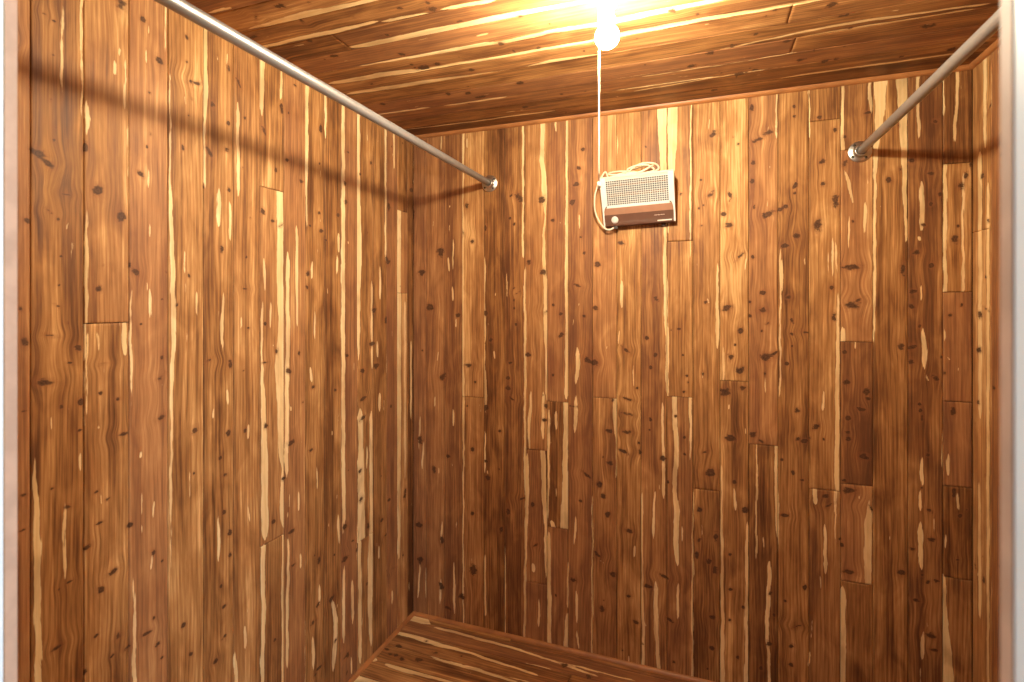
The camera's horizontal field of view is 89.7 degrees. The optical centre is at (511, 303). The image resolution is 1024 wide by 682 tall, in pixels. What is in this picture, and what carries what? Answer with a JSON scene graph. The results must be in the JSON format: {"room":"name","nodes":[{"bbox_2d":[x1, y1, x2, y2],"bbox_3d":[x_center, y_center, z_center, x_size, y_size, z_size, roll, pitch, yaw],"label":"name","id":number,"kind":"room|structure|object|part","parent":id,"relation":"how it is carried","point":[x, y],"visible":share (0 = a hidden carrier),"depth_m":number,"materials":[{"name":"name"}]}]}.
{"room":"cedar closet","nodes":[
{"label":"cedar closet","id":0,"kind":"room"},
{"bbox_2d":[17,0,412,681],"bbox_3d":[-0.844,0.364,1.719,0.009,2.499,2.010,0,0,20],"label":"wall","id":1,"kind":"structure","parent":0,"point":[215,249],"depth_m":1.51,"materials":[{"name":"brown wood"}]},
{"bbox_2d":[347,612,413,681],"bbox_3d":[-0.833,1.577,1.715,0.014,0.014,1.950,0,0,20],"label":"baseboard","id":2,"kind":"structure","parent":1,"relation":"attached to","point":[389,639],"depth_m":2.35,"materials":[{"name":"brown wood"}]},
{"bbox_2d":[3,0,1014,681],"bbox_3d":[-0.098,0.364,0.403,2.355,2.499,0.011,0,0,20],"label":"wall","id":3,"kind":"structure","parent":0,"point":[3,0],"depth_m":0.42,"materials":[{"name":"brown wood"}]},
{"bbox_2d":[354,616,689,681],"bbox_3d":[0.238,1.589,1.324,2.355,0.009,2.010,0,0,20],"label":"floor","id":4,"kind":"structure","parent":0,"point":[424,650],"depth_m":2.28,"materials":[{"name":"brown wood"}]},
{"bbox_2d":[185,0,999,134],"bbox_3d":[0.238,-0.860,1.324,2.355,0.009,2.010,0,0,20],"label":"ceiling","id":5,"kind":"structure","parent":0,"point":[423,66],"depth_m":1.70,"materials":[{"name":"brown wood"}]},
{"bbox_2d":[595,0,618,188],"bbox_3d":[0.244,-0.581,1.321,0.120,0.548,0.120,0,0,20],"label":"ceiling lamp","id":6,"kind":"object","parent":5,"relation":"hanging from","point":[607,34],"visible":1,"depth_m":1.31,"materials":[{"name":"white ceramic"}]},
{"bbox_3d":[0.244,-0.710,1.321,0.061,0.108,0.061,0,0,20],"label":"light bulb","id":7,"kind":"part","parent":6,"relation":"part of","materials":[{"name":"white glass"}]},
{"bbox_2d":[413,70,973,681],"bbox_3d":[0.574,0.364,2.244,2.355,2.499,0.009,0,0,20],"label":"wall","id":8,"kind":"structure","parent":0,"point":[731,439],"depth_m":2.15,"materials":[{"name":"brown wood"}]},
{"bbox_2d":[154,0,496,191],"bbox_3d":[-0.441,-0.581,1.571,0.080,0.080,1.949,0,0,20],"label":"closet rod","id":9,"kind":"object","parent":8,"relation":"attached to","point":[183,8],"visible":1,"depth_m":1.29,"materials":[{"name":"metal"}]},
{"bbox_2d":[413,611,714,681],"bbox_3d":[0.570,1.577,2.232,2.295,0.014,0.014,0,0,20],"label":"baseboard","id":10,"kind":"structure","parent":8,"relation":"attached to","point":[417,614],"depth_m":2.35,"materials":[{"name":"brown wood"}]},
{"bbox_2d":[594,162,675,229],"bbox_3d":[0.519,-0.457,2.200,0.351,0.280,0.111,-2,-1,20],"label":"radio","id":11,"kind":"object","parent":8,"relation":"attached to","point":[631,198],"visible":0.98,"depth_m":2.18,"materials":[{"name":"beige plastic"}]},
{"bbox_3d":[0.399,-0.436,2.224,0.022,0.194,0.075,-2,-1,20],"label":"frame","id":12,"kind":"part","parent":11,"relation":"part of","materials":[{"name":"white plastic"}]},
{"bbox_3d":[0.445,-0.364,2.230,0.030,0.030,0.019,-2,-1,20],"label":"control knob","id":13,"kind":"part","parent":11,"relation":"part of","materials":[{"name":"white plastic"}]},
{"bbox_3d":[0.516,-0.534,2.149,0.298,0.019,0.013,-2,-1,20],"label":"rail","id":14,"kind":"part","parent":11,"relation":"part of","materials":[{"name":"white plastic"}]},
{"bbox_2d":[605,174,669,208],"bbox_3d":[0.526,-0.471,2.167,0.263,0.119,0.042,0,0,20],"label":"grille","id":15,"kind":"object","parent":11,"relation":"attached to","point":[622,191],"depth_m":2.17,"materials":[{"name":"beige plastic"}]},
{"bbox_3d":[0.541,-0.366,2.201,0.288,0.047,0.019,-2,-1,20],"label":"control panel","id":16,"kind":"part","parent":11,"relation":"part of","materials":[{"name":"brown wood"}]},
{"bbox_3d":[0.551,-0.345,2.226,0.292,0.004,0.039,-2,-1,20],"label":"plate","id":17,"kind":"part","parent":11,"relation":"part of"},
{"bbox_3d":[0.660,-0.444,2.129,0.022,0.194,0.075,-2,-1,20],"label":"frame","id":18,"kind":"part","parent":11,"relation":"part of","materials":[{"name":"white plastic"}]},
{"bbox_2d":[414,64,971,138],"bbox_3d":[0.569,-0.847,2.232,2.295,0.016,0.016,0,0,20],"label":"trim","id":19,"kind":"structure","parent":8,"relation":"attached to","point":[961,67],"depth_m":2.15,"materials":[{"name":"brown wood"}]},
{"bbox_2d":[848,8,999,161],"bbox_3d":[0.992,-0.580,1.048,0.080,0.080,1.949,0,0,20],"label":"closet rod","id":20,"kind":"object","parent":8,"relation":"attached to","point":[860,151],"visible":0.97,"depth_m":1.34,"materials":[{"name":"metal"}]},
{"bbox_2d":[973,46,999,681],"bbox_3d":[1.320,0.364,0.929,0.009,2.499,2.010,0,0,20],"label":"wall","id":21,"kind":"structure","parent":0,"point":[986,75],"depth_m":1.76,"materials":[{"name":"brown wood"}]},
{"bbox_2d":[969,37,999,69],"bbox_3d":[1.308,-0.847,0.933,0.016,0.016,1.950,0,0,20],"label":"trim","id":22,"kind":"structure","parent":21,"relation":"attached to","point":[996,44],"depth_m":1.74,"materials":[{"name":"brown wood"}]},
{"bbox_3d":[-0.122,0.350,0.339,3.495,2.469,0.122,0,0,20],"label":"wall","id":23,"kind":"structure","parent":0,"visible":0},
{"bbox_2d":[0,0,1023,681],"bbox_3d":[-0.168,0.559,0.363,0.909,2.050,0.134,0,0,20],"label":"door frame","id":24,"kind":"structure","parent":23,"relation":"in","point":[10,6],"depth_m":0.27,"materials":[{"name":"white paint"}]}
]}

